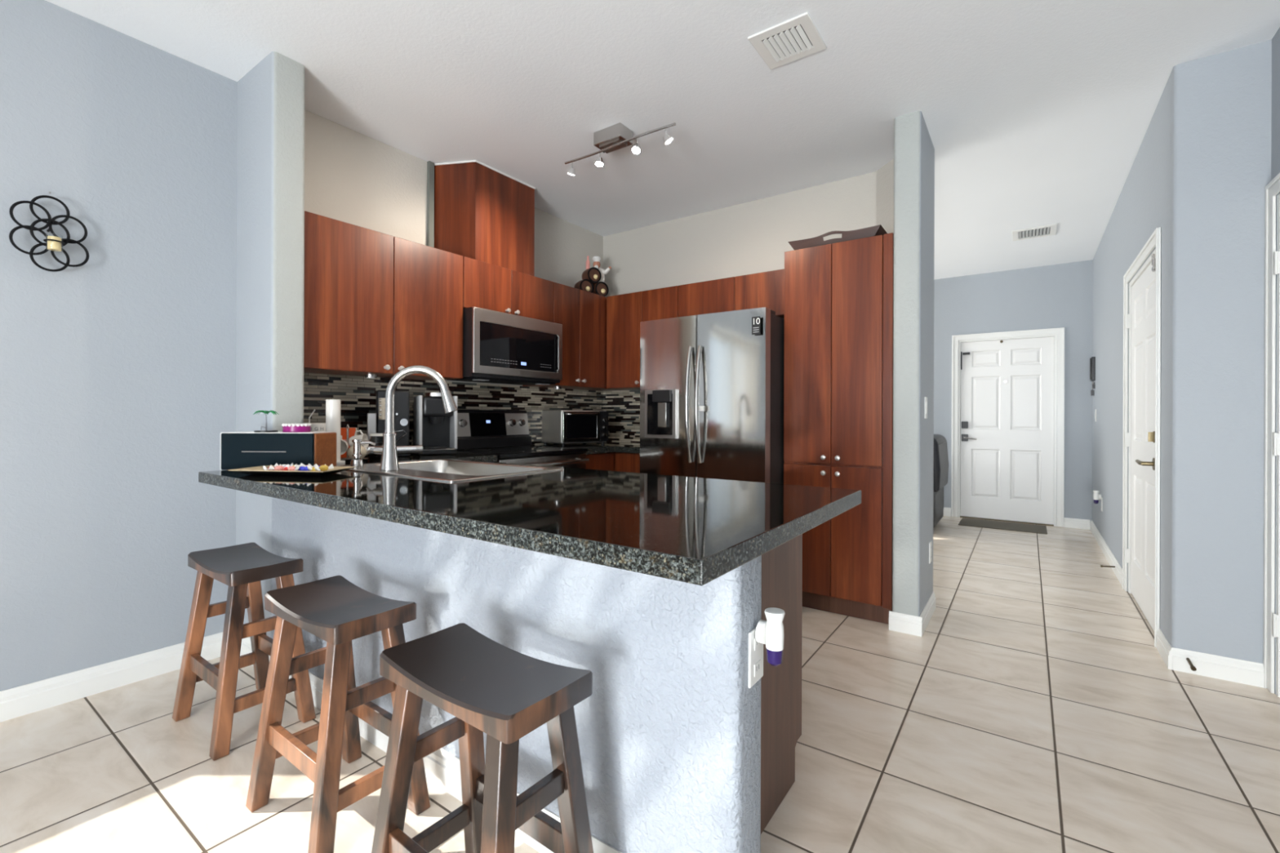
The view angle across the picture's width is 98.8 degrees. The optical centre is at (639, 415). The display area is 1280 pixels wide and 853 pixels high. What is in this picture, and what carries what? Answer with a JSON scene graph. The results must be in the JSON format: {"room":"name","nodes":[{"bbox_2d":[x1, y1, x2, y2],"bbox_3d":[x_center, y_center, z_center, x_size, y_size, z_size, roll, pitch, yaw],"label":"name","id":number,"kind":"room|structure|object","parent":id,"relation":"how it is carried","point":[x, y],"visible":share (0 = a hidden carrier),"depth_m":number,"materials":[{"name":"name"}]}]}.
{"room":"kitchen","nodes":[
{"label":"kitchen","id":0,"kind":"room"},
{"bbox_2d":[0,0,603,691],"bbox_3d":[-2.356,-0.238,2.159,0.159,2.740,6.810,0,0,35],"label":"wall","id":1,"kind":"structure","parent":0,"point":[117,368],"depth_m":2.32,"materials":[{"name":"blue paint"}]},
{"bbox_2d":[8,191,88,271],"bbox_3d":[-2.259,-0.713,2.100,0.197,0.316,0.104,0,0,-31],"label":"candle sconce","id":2,"kind":"object","parent":1,"relation":"attached to","point":[53,243],"visible":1,"depth_m":2.09,"materials":[{"name":"black paint"}]},
{"bbox_2d":[47,235,61,251],"bbox_3d":[-2.231,-0.656,2.090,0.037,0.048,0.037,0,0,35],"label":"candle","id":3,"kind":"object","parent":2,"relation":"on","point":[54,243],"depth_m":2.08,"materials":[{"name":"beige wax"}]},
{"bbox_2d":[0,631,222,722],"bbox_3d":[-3.109,1.074,0.981,0.014,0.110,4.020,0,0,35],"label":"baseboard","id":4,"kind":"structure","parent":1,"relation":"attached to","point":[18,701],"depth_m":2.23,"materials":[{"name":"white paint"}]},
{"bbox_2d":[303,210,462,380],"bbox_3d":[-1.439,-0.595,3.022,0.351,0.740,0.891,0,0,35],"label":"upper cabinet","id":5,"kind":"object","parent":1,"relation":"attached to","point":[381,304],"visible":0.88,"depth_m":2.87,"materials":[{"name":"brown wood"}]},
{"bbox_2d":[364,374,377,378],"bbox_3d":[-1.470,-0.215,2.997,0.064,0.020,0.064,0,0,35],"label":"puck light","id":6,"kind":"object","parent":5,"relation":"attached to","point":[368,376],"visible":1,"depth_m":2.98,"materials":[{"name":"silver metal"}]},
{"bbox_2d":[462,256,553,322],"bbox_3d":[-0.958,-0.808,3.701,0.351,0.310,0.768,0,0,35],"label":"upper cabinet","id":7,"kind":"object","parent":1,"relation":"attached to","point":[486,286],"visible":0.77,"depth_m":3.57,"materials":[{"name":"brown wood"}]},
{"bbox_2d":[426,160,535,275],"bbox_3d":[-1.040,-1.284,3.658,0.272,0.638,0.672,0,0,35],"label":"chimney","id":8,"kind":"object","parent":7,"relation":"on","point":[477,211],"visible":0.76,"depth_m":3.49,"materials":[{"name":"brown wood"}]},
{"bbox_2d":[446,306,562,385],"bbox_3d":[-0.923,-0.434,3.676,0.419,0.429,0.760,0,0,35],"label":"microwave","id":9,"kind":"object","parent":7,"relation":"attached to","point":[499,347],"visible":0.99,"depth_m":3.49,"materials":[{"name":"silver metal"}]},
{"bbox_2d":[522,282,625,391],"bbox_3d":[-0.465,-0.592,4.400,0.351,0.740,0.940,0,0,35],"label":"upper cabinet","id":10,"kind":"object","parent":1,"relation":"attached to","point":[582,314],"visible":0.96,"depth_m":4.19,"materials":[{"name":"brown wood"}]},
{"bbox_2d":[553,386,561,389],"bbox_3d":[-0.628,-0.212,4.190,0.064,0.020,0.064,0,0,35],"label":"puck light","id":11,"kind":"object","parent":10,"relation":"attached to","point":[554,388],"visible":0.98,"depth_m":4.17,"materials":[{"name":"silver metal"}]},
{"bbox_2d":[573,256,611,296],"bbox_3d":[-0.386,-1.138,4.464,0.293,0.350,0.148,0,0,-42],"label":"chef figurine","id":12,"kind":"object","parent":10,"relation":"on","point":[593,280],"visible":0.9,"depth_m":4.44,"materials":[{"name":"brown"}]},
{"bbox_2d":[586,256,590,269],"bbox_3d":[-0.423,-1.243,4.457,0.034,0.110,0.034,0,0,35],"label":"bottle","id":13,"kind":"object","parent":12,"relation":"on","point":[588,263],"depth_m":4.44,"materials":[{"name":"pink glass"}]},
{"bbox_2d":[235,51,761,852],"bbox_3d":[-0.887,-0.233,1.979,2.767,2.740,0.139,0,0,35],"label":"wall","id":14,"kind":"structure","parent":0,"point":[668,729],"depth_m":1.45,"materials":[{"name":"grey paint"}]},
{"bbox_2d":[240,636,622,852],"bbox_3d":[-0.880,1.082,1.876,2.595,0.110,0.014,0,0,35],"label":"baseboard","id":15,"kind":"structure","parent":14,"relation":"attached to","point":[442,767],"depth_m":1.68,"materials":[{"name":"white paint"}]},
{"bbox_2d":[748,626,763,688],"bbox_3d":[0.253,0.519,1.191,0.007,0.118,0.072,0,0,35],"label":"outlet","id":16,"kind":"object","parent":14,"relation":"attached to","point":[755,648],"visible":0.83,"depth_m":1.18,"materials":[{"name":"white plastic"}]},
{"bbox_2d":[754,637,760,650],"bbox_3d":[0.255,0.491,1.190,0.002,0.026,0.032,0,0,35],"label":"socket","id":17,"kind":"object","parent":16,"relation":"attached to","point":[757,645],"depth_m":1.19,"materials":[{"name":"white plastic"}]},
{"bbox_2d":[754,659,760,676],"bbox_3d":[0.255,0.547,1.190,0.002,0.026,0.032,0,0,35],"label":"socket","id":18,"kind":"object","parent":16,"relation":"attached to","point":[757,662],"depth_m":1.19,"materials":[{"name":"white plastic"}]},
{"bbox_2d":[755,607,785,666],"bbox_3d":[0.284,0.474,1.179,0.055,0.117,0.048,0,0,35],"label":"air freshener","id":19,"kind":"object","parent":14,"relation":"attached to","point":[770,632],"visible":1,"depth_m":1.16,"materials":[{"name":"white plastic"}]},
{"bbox_2d":[765,648,782,666],"bbox_3d":[0.288,0.515,1.176,0.036,0.036,0.036,0,0,35],"label":"oil bottle","id":20,"kind":"object","parent":19,"relation":"on","point":[774,655],"depth_m":1.16,"materials":[{"name":"purple plastic"}]},
{"bbox_2d":[0,515,1279,852],"bbox_3d":[-0.125,1.200,2.656,5.220,0.120,10.480,0,0,35],"label":"floor","id":21,"kind":"structure","parent":0,"point":[1036,708],"depth_m":1.87,"materials":[{"name":"beige tile"}]},
{"bbox_2d":[172,542,315,760],"bbox_3d":[-1.483,0.828,2.056,0.442,0.611,0.318,0,0,36],"label":"bar stool","id":22,"kind":"object","parent":21,"relation":"on","point":[242,567],"visible":0.91,"depth_m":2.02,"materials":[{"name":"brown wood"}]},
{"bbox_2d":[245,575,430,852],"bbox_3d":[-0.876,0.831,1.593,0.442,0.611,0.318,0,0,36],"label":"bar stool","id":23,"kind":"object","parent":21,"relation":"on","point":[335,610],"visible":0.91,"depth_m":1.54,"materials":[{"name":"brown wood"}]},
{"bbox_2d":[371,622,593,852],"bbox_3d":[-0.340,0.832,1.182,0.442,0.611,0.318,0,0,37],"label":"bar stool","id":24,"kind":"object","parent":21,"relation":"on","point":[492,688],"visible":1,"depth_m":1.15,"materials":[{"name":"brown wood"}]},
{"bbox_2d":[456,409,589,468],"bbox_3d":[-0.809,0.533,3.592,0.688,1.148,0.760,0,0,35],"label":"range","id":25,"kind":"object","parent":21,"relation":"on","point":[504,433],"visible":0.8,"depth_m":3.67,"materials":[{"name":"black metal"}]},
{"bbox_2d":[456,445,587,457],"bbox_3d":[-0.824,0.231,3.603,0.610,0.021,0.760,0,0,35],"label":"cooktop","id":26,"kind":"object","parent":25,"relation":"in","point":[502,451],"depth_m":3.53,"materials":[{"name":"black glass"}]},
{"bbox_2d":[586,452,639,472],"bbox_3d":[-0.197,0.703,4.212,1.015,0.870,0.943,0,0,35],"label":"base cabinet","id":27,"kind":"object","parent":21,"relation":"on","point":[611,461],"visible":0.04,"depth_m":3.96,"materials":[{"name":"brown wood"}]},
{"bbox_2d":[531,440,639,454],"bbox_3d":[-0.191,0.245,4.206,1.018,0.042,0.948,0,0,35],"label":"countertop","id":28,"kind":"structure","parent":27,"relation":"on","point":[609,446],"depth_m":4.01,"materials":[{"name":"black stone"}]},
{"bbox_2d":[542,409,608,445],"bbox_3d":[-0.503,0.089,4.316,0.440,0.265,0.342,0,0,-43],"label":"toaster oven","id":29,"kind":"object","parent":28,"relation":"on","point":[562,427],"visible":1,"depth_m":4.19,"materials":[{"name":"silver metal"}]},
{"bbox_2d":[640,306,784,484],"bbox_3d":[0.572,0.254,3.637,0.860,1.737,0.917,0,0,35],"label":"refrigerator","id":30,"kind":"object","parent":21,"relation":"on","point":[712,384],"visible":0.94,"depth_m":3.27,"materials":[{"name":"grey metal"}]},
{"bbox_2d":[760,533,802,834],"bbox_3d":[-0.394,0.702,2.081,1.861,0.870,0.596,0,0,35],"label":"base cabinet","id":31,"kind":"object","parent":21,"relation":"on","point":[781,566],"visible":0.03,"depth_m":1.62,"materials":[{"name":"brown wood"}]},
{"bbox_2d":[198,452,861,586],"bbox_3d":[-0.613,0.244,2.171,2.676,0.042,1.328,0,0,35],"label":"countertop","id":32,"kind":"structure","parent":31,"relation":"on","point":[695,531],"depth_m":1.34,"materials":[{"name":"black stone"}]},
{"bbox_2d":[220,431,336,470],"bbox_3d":[-1.502,0.143,2.291,0.382,0.151,0.167,0,0,1],"label":"storage box","id":33,"kind":"object","parent":32,"relation":"on","point":[238,450],"visible":0.77,"depth_m":2.21,"materials":[{"name":"brown wood"}]},
{"bbox_2d":[253,410,279,432],"bbox_3d":[-1.554,0.022,2.280,0.087,0.090,0.087,0,0,35],"label":"ornament","id":34,"kind":"object","parent":33,"relation":"on","point":[266,412],"visible":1,"depth_m":2.27,"materials":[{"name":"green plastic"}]},
{"bbox_2d":[281,423,311,432],"bbox_3d":[-1.438,0.050,2.298,0.107,0.036,0.107,0,0,35],"label":"tin","id":35,"kind":"object","parent":33,"relation":"on","point":[286,428],"visible":1,"depth_m":2.26,"materials":[{"name":"purple"}]},
{"bbox_2d":[303,409,325,431],"bbox_3d":[-1.580,0.093,2.682,0.122,0.251,0.121,0,0,35],"label":"cup","id":36,"kind":"object","parent":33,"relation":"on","point":[315,427],"visible":0.3,"depth_m":2.64,"materials":[{"name":"white ceramic"}]},
{"bbox_2d":[227,465,355,475],"bbox_3d":[-1.313,0.209,2.080,0.375,0.021,0.185,0,0,7],"label":"tray","id":37,"kind":"object","parent":32,"relation":"on","point":[259,469],"visible":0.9,"depth_m":2.02,"materials":[{"name":"brown wood"}]},
{"bbox_2d":[262,464,278,470],"bbox_3d":[-1.380,0.198,2.054,0.022,0.028,0.070,0,0,8],"label":"candy","id":38,"kind":"object","parent":37,"relation":"on","point":[275,465],"visible":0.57,"depth_m":2.03,"materials":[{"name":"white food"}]},
{"bbox_2d":[268,465,283,470],"bbox_3d":[-1.353,0.196,2.058,0.070,0.028,0.022,0,0,-31],"label":"candy","id":39,"kind":"object","parent":37,"relation":"on","point":[279,467],"visible":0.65,"depth_m":2.05,"materials":[{"name":"pink food"}]},
{"bbox_2d":[281,464,293,471],"bbox_3d":[-1.326,0.198,2.054,0.070,0.028,0.022,0,0,28],"label":"candy","id":40,"kind":"object","parent":37,"relation":"on","point":[283,465],"visible":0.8,"depth_m":2.05,"materials":[{"name":"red food"}]},
{"bbox_2d":[283,464,299,471],"bbox_3d":[-1.296,0.197,2.042,0.070,0.028,0.022,0,0,19],"label":"candy","id":41,"kind":"object","parent":37,"relation":"on","point":[290,468],"visible":0.91,"depth_m":2.03,"materials":[{"name":"pink food"}]},
{"bbox_2d":[294,464,304,471],"bbox_3d":[-1.267,0.199,2.054,0.070,0.028,0.022,0,0,13],"label":"candy","id":42,"kind":"object","parent":37,"relation":"on","point":[301,468],"visible":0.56,"depth_m":2.04,"materials":[{"name":"blue food"}]},
{"bbox_2d":[302,464,311,471],"bbox_3d":[-1.241,0.197,2.047,0.070,0.028,0.022,0,0,45],"label":"candy","id":43,"kind":"object","parent":37,"relation":"on","point":[307,468],"visible":0.9,"depth_m":2.03,"materials":[{"name":"blue food"}]},
{"bbox_2d":[308,465,320,471],"bbox_3d":[-1.211,0.199,2.039,0.070,0.028,0.022,0,0,39],"label":"candy","id":44,"kind":"object","parent":37,"relation":"on","point":[315,468],"visible":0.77,"depth_m":2.02,"materials":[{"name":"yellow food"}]},
{"bbox_2d":[315,463,333,471],"bbox_3d":[-1.205,0.197,2.089,0.070,0.028,0.022,0,0,-19],"label":"candy","id":45,"kind":"object","parent":37,"relation":"on","point":[322,468],"visible":0.81,"depth_m":2.08,"materials":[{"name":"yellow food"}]},
{"bbox_2d":[325,399,345,463],"bbox_3d":[-1.431,0.072,2.559,0.099,0.295,0.099,0,0,35],"label":"paper towel holder","id":46,"kind":"object","parent":32,"relation":"on","point":[332,406],"visible":0.6,"depth_m":2.54,"materials":[{"name":"white paper"}]},
{"bbox_2d":[340,424,349,458],"bbox_3d":[-1.475,0.131,2.767,0.070,0.178,0.070,0,0,35],"label":"stand","id":47,"kind":"object","parent":32,"relation":"on","point":[348,426],"visible":0.45,"depth_m":2.76,"materials":[{"name":"silver metal"}]},
{"bbox_2d":[340,435,348,454],"bbox_3d":[-1.472,0.142,2.695,0.075,0.099,0.073,0,0,-16],"label":"mug","id":48,"kind":"object","parent":47,"relation":"hanging from","point":[344,444],"visible":0.48,"depth_m":2.72,"materials":[{"name":"white ceramic"}]},
{"bbox_2d":[348,430,368,448],"bbox_3d":[-1.423,0.118,2.772,0.076,0.095,0.076,0,0,-4],"label":"mug","id":49,"kind":"object","parent":47,"relation":"hanging from","point":[362,437],"visible":0.7,"depth_m":2.76,"materials":[{"name":"white ceramic"}]},
{"bbox_2d":[340,427,359,457],"bbox_3d":[-1.569,0.141,2.917,0.122,0.154,0.062,0,0,-20],"label":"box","id":50,"kind":"object","parent":32,"relation":"on","point":[343,430],"visible":0.21,"depth_m":2.89,"materials":[{"name":"orange cardboard"}]},
{"bbox_2d":[340,445,368,462],"bbox_3d":[-1.389,0.180,2.663,0.128,0.079,0.128,0,0,35],"label":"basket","id":51,"kind":"object","parent":32,"relation":"on","point":[350,451],"visible":0.55,"depth_m":2.64,"materials":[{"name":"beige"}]},
{"bbox_2d":[368,433,383,458],"bbox_3d":[-1.363,0.155,2.847,0.086,0.130,0.086,0,0,35],"label":"jar","id":52,"kind":"object","parent":32,"relation":"on","point":[377,438],"visible":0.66,"depth_m":2.81,"materials":[{"name":"clear glass"}]},
{"bbox_2d":[367,390,410,456],"bbox_3d":[-1.396,0.040,3.042,0.210,0.360,0.250,0,0,-27],"label":"coffee machine","id":53,"kind":"object","parent":32,"relation":"on","point":[375,421],"visible":0.45,"depth_m":3.01,"materials":[{"name":"black plastic"}]},
{"bbox_2d":[365,444,422,459],"bbox_3d":[-1.278,0.185,2.767,0.337,0.070,0.048,0,0,-26],"label":"coffee tamper","id":54,"kind":"object","parent":32,"relation":"on","point":[417,449],"visible":0.51,"depth_m":2.79,"materials":[{"name":"silver metal"}]},
{"bbox_2d":[365,365,457,471],"bbox_3d":[-0.919,0.006,2.190,0.370,0.418,0.077,0,0,-2],"label":"faucet","id":55,"kind":"object","parent":32,"relation":"on","point":[389,460],"visible":1,"depth_m":2.18,"materials":[{"name":"silver metal"}]},
{"bbox_2d":[413,392,457,455],"bbox_3d":[-1.212,0.044,3.231,0.208,0.352,0.290,0,0,-30],"label":"pod coffee maker","id":56,"kind":"object","parent":32,"relation":"on","point":[434,429],"visible":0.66,"depth_m":3.15,"materials":[{"name":"black plastic"}]},
{"bbox_2d":[426,446,446,448],"bbox_3d":[-1.170,0.181,3.157,0.109,0.006,0.109,0,0,-30],"label":"drip tray","id":57,"kind":"object","parent":56,"relation":"on","point":[427,446],"depth_m":3.15,"materials":[{"name":"grey plastic"}]},
{"bbox_2d":[337,458,564,482],"bbox_3d":[-0.815,0.313,2.304,0.843,0.198,0.555,0,0,35],"label":"sink","id":58,"kind":"object","parent":32,"relation":"in","point":[451,470],"visible":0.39,"depth_m":2.45,"materials":[{"name":"silver metal"}]},
{"bbox_2d":[350,440,375,466],"bbox_3d":[-1.184,0.158,2.343,0.095,0.113,0.049,0,0,-37],"label":"soap dispenser","id":59,"kind":"object","parent":58,"relation":"on","point":[357,461],"visible":1,"depth_m":2.32,"materials":[{"name":"silver metal"}]},
{"bbox_2d":[783,232,893,624],"bbox_3d":[1.207,0.077,3.266,0.606,2.132,0.391,0,0,35],"label":"pantry cabinet","id":60,"kind":"object","parent":21,"relation":"on","point":[838,367],"visible":0.98,"depth_m":3.10,"materials":[{"name":"brown wood"}]},
{"bbox_2d":[787,224,887,249],"bbox_3d":[1.202,-1.028,3.297,0.525,0.074,0.324,0,0,35],"label":"serving tray","id":61,"kind":"object","parent":60,"relation":"on","point":[877,230],"visible":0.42,"depth_m":3.15,"materials":[{"name":"brown wood"}]},
{"bbox_2d":[933,434,948,528],"bbox_3d":[2.762,0.655,5.901,0.910,0.910,0.870,0,0,35],"label":"recliner","id":62,"kind":"object","parent":21,"relation":"on","point":[940,462],"visible":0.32,"depth_m":5.50,"materials":[{"name":"black leather"}]},
{"bbox_2d":[958,517,1047,533],"bbox_3d":[3.796,1.149,5.751,0.755,0.007,0.460,0,0,35],"label":"door mat","id":63,"kind":"object","parent":21,"relation":"on","point":[964,522],"visible":1,"depth_m":5.71,"materials":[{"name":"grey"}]},
{"bbox_2d":[44,0,1279,279],"bbox_3d":[-0.115,-1.660,2.656,5.220,0.120,10.480,0,0,35],"label":"ceiling","id":64,"kind":"structure","parent":0,"point":[1035,113],"depth_m":2.67,"materials":[{"name":"white paint"}]},
{"bbox_2d":[564,122,675,175],"bbox_3d":[-0.105,-1.498,3.037,0.758,0.203,0.156,0,0,35],"label":"track light","id":65,"kind":"object","parent":64,"relation":"attached to","point":[617,136],"visible":1,"depth_m":3.04,"materials":[{"name":"silver metal"}]},
{"bbox_2d":[747,12,826,69],"bbox_3d":[0.631,-1.589,2.343,0.256,0.016,0.254,0,0,35],"label":"ceiling vent","id":66,"kind":"object","parent":64,"relation":"in","point":[797,37],"visible":1,"depth_m":2.33,"materials":[{"name":"white paint"}]},
{"bbox_2d":[1012,223,1057,241],"bbox_3d":[3.410,-1.579,4.745,0.311,0.017,0.320,0,0,35],"label":"ceiling vent","id":67,"kind":"object","parent":64,"relation":"in","point":[1051,229],"visible":1,"depth_m":4.73,"materials":[{"name":"white metal"}]},
{"bbox_2d":[603,111,934,616],"bbox_3d":[0.544,-0.228,3.974,2.783,2.740,0.760,0,0,35],"label":"wall","id":68,"kind":"structure","parent":0,"point":[750,237],"depth_m":3.18,"materials":[{"name":"grey paint"}]},
{"bbox_2d":[602,390,639,442],"bbox_3d":[0.087,0.003,4.597,1.020,0.444,0.008,0,0,35],"label":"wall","id":69,"kind":"structure","parent":68,"relation":"attached to","point":[623,407],"depth_m":4.75,"materials":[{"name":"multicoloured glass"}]},
{"bbox_2d":[606,285,678,390],"bbox_3d":[0.091,-0.590,4.353,0.672,0.740,0.376,0,0,35],"label":"upper cabinet","id":70,"kind":"object","parent":68,"relation":"attached to","point":[624,312],"visible":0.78,"depth_m":4.28,"materials":[{"name":"brown wood"}]},
{"bbox_2d":[678,269,784,319],"bbox_3d":[0.742,-0.807,3.913,0.894,0.300,0.345,0,0,35],"label":"upper cabinet","id":71,"kind":"object","parent":68,"relation":"attached to","point":[765,289],"visible":0.4,"depth_m":3.77,"materials":[{"name":"brown wood"}]},
{"bbox_2d":[888,610,922,636],"bbox_3d":[1.399,1.096,2.893,0.159,0.098,0.014,0,0,35],"label":"baseboard","id":72,"kind":"structure","parent":68,"relation":"attached to","point":[911,624],"depth_m":2.89,"materials":[{"name":"white paint"}]},
{"bbox_2d":[924,396,927,418],"bbox_3d":[1.569,-0.044,3.006,0.008,0.118,0.072,0,0,35],"label":"light switch","id":73,"kind":"object","parent":68,"relation":"attached to","point":[925,397],"visible":1,"depth_m":2.98,"materials":[{"name":"white plastic"}]},
{"bbox_2d":[920,591,935,635],"bbox_3d":[1.611,1.097,3.067,0.014,0.098,0.515,0,0,35],"label":"baseboard","id":74,"kind":"structure","parent":68,"relation":"attached to","point":[927,611],"depth_m":3.06,"materials":[{"name":"white paint"}]},
{"bbox_2d":[928,541,931,564],"bbox_3d":[1.675,0.786,3.161,0.007,0.118,0.072,0,0,35],"label":"outlet","id":75,"kind":"object","parent":68,"relation":"attached to","point":[930,543],"visible":1,"depth_m":3.14,"materials":[{"name":"white plastic"}]},
{"bbox_2d":[933,259,1093,527],"bbox_3d":[2.743,-0.220,6.963,4.930,2.740,0.140,0,0,35],"label":"wall","id":76,"kind":"structure","parent":0,"point":[1055,295],"depth_m":5.82,"materials":[{"name":"blue paint"}]},
{"bbox_2d":[943,506,951,516],"bbox_3d":[2.179,1.099,7.263,3.390,0.098,0.014,0,0,35],"label":"baseboard","id":77,"kind":"structure","parent":76,"relation":"attached to","point":[947,511],"depth_m":6.30,"materials":[{"name":"white paint"}]},
{"bbox_2d":[957,333,1057,526],"bbox_3d":[4.016,0.148,6.029,0.897,2.011,0.192,0,0,35],"label":"door","id":78,"kind":"structure","parent":76,"relation":"in","point":[1007,386],"depth_m":5.99,"materials":[{"name":"white paint"}]},
{"bbox_2d":[951,327,1064,527],"bbox_3d":[3.987,0.117,5.986,1.021,2.073,0.018,0,0,35],"label":"trim","id":79,"kind":"structure","parent":76,"relation":"attached to","point":[1060,331],"depth_m":5.75,"materials":[{"name":"white paint"}]},
{"bbox_2d":[1064,517,1089,529],"bbox_3d":[4.489,1.107,5.633,0.209,0.098,0.014,0,0,35],"label":"baseboard","id":80,"kind":"structure","parent":76,"relation":"attached to","point":[1068,522],"depth_m":5.63,"materials":[{"name":"white paint"}]},
{"bbox_2d":[1092,97,1160,591],"bbox_3d":[3.651,-0.217,4.113,0.140,2.740,3.470,0,0,35],"label":"wall","id":81,"kind":"structure","parent":0,"point":[1135,217],"depth_m":4.13,"materials":[{"name":"blue paint"}]},
{"bbox_2d":[1089,356,1095,381],"bbox_3d":[4.455,-0.460,5.406,0.037,0.230,0.170,0,0,35],"label":"key holder","id":82,"kind":"object","parent":81,"relation":"attached to","point":[1092,360],"visible":0.99,"depth_m":5.34,"materials":[{"name":"black plastic"}]},
{"bbox_2d":[1090,381,1094,395],"bbox_3d":[4.452,-0.269,5.391,0.024,0.138,0.118,0,0,35],"label":"bunch","id":83,"kind":"object","parent":82,"relation":"hanging from","point":[1093,383],"visible":1,"depth_m":5.40,"materials":[{"name":"silver metal"}]},
{"bbox_2d":[1101,497,1102,511],"bbox_3d":[4.044,0.774,4.803,0.007,0.118,0.072,0,0,35],"label":"outlet","id":84,"kind":"object","parent":81,"relation":"attached to","point":[1101,497],"visible":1,"depth_m":4.78,"materials":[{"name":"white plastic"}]},
{"bbox_2d":[1093,490,1101,503],"bbox_3d":[4.018,0.715,4.821,0.055,0.117,0.048,0,0,35],"label":"air freshener","id":85,"kind":"object","parent":84,"relation":"attached to","point":[1096,496],"visible":1,"depth_m":4.81,"materials":[{"name":"white plastic"}]},
{"bbox_2d":[1089,520,1122,586],"bbox_3d":[3.904,1.105,4.612,0.014,0.098,2.358,0,0,35],"label":"baseboard","id":86,"kind":"structure","parent":81,"relation":"attached to","point":[1117,570],"depth_m":4.37,"materials":[{"name":"white paint"}]},
{"bbox_2d":[1100,564,1115,567],"bbox_3d":[3.416,1.101,4.003,0.086,0.018,0.016,0,0,30],"label":"door stop","id":87,"kind":"object","parent":81,"relation":"attached to","point":[1101,566],"visible":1,"depth_m":4.00,"materials":[{"name":"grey metal"}]},
{"bbox_2d":[1124,248,1155,631],"bbox_3d":[2.935,0.141,3.155,0.199,2.018,1.009,0,0,35],"label":"door","id":88,"kind":"structure","parent":81,"relation":"in","point":[1140,439],"depth_m":3.21,"materials":[{"name":"white paint"}]},
{"bbox_2d":[1122,226,1160,647],"bbox_3d":[2.895,0.109,3.183,0.018,2.083,1.140,0,0,35],"label":"trim","id":89,"kind":"structure","parent":81,"relation":"attached to","point":[1154,240],"depth_m":2.73,"materials":[{"name":"white paint"}]},
{"bbox_2d":[1160,40,1271,663],"bbox_3d":[2.686,-0.221,2.486,0.440,2.740,0.300,0,0,35],"label":"wall","id":90,"kind":"structure","parent":0,"point":[1216,109],"depth_m":2.42,"materials":[{"name":"blue paint"}]},
{"bbox_2d":[1155,628,1172,669],"bbox_3d":[2.482,1.100,2.598,0.014,0.098,0.280,0,0,35],"label":"baseboard","id":91,"kind":"structure","parent":90,"relation":"attached to","point":[1163,646],"depth_m":2.57,"materials":[{"name":"white paint"}]},
{"bbox_2d":[1186,657,1196,671],"bbox_3d":[2.427,1.095,2.418,0.017,0.028,0.082,0,0,30],"label":"door stop","id":92,"kind":"object","parent":90,"relation":"attached to","point":[1193,668],"visible":1,"depth_m":2.40,"materials":[{"name":"brown metal"}]},
{"bbox_2d":[1172,647,1264,688],"bbox_3d":[2.528,1.100,2.402,0.286,0.098,0.014,0,0,35],"label":"baseboard","id":93,"kind":"structure","parent":90,"relation":"attached to","point":[1223,668],"depth_m":2.39,"materials":[{"name":"white paint"}]},
{"bbox_2d":[1271,27,1279,693],"bbox_3d":[0.868,-0.227,-0.349,0.140,2.740,6.430,0,0,35],"label":"wall","id":94,"kind":"structure","parent":0,"point":[1275,134],"depth_m":2.27,"materials":[{"name":"blue paint"}]},
{"bbox_2d":[1263,173,1279,693],"bbox_3d":[2.356,0.087,1.898,0.018,2.122,1.038,0,0,35],"label":"trim","id":95,"kind":"structure","parent":94,"relation":"attached to","point":[1272,188],"depth_m":2.29,"materials":[{"name":"white paint"}]},
{"bbox_2d":[1272,193,1279,697],"bbox_3d":[2.414,0.119,1.855,0.151,2.060,0.914,0,0,35],"label":"door","id":96,"kind":"structure","parent":94,"relation":"in","point":[1276,617],"depth_m":2.25,"materials":[{"name":"white paint"}]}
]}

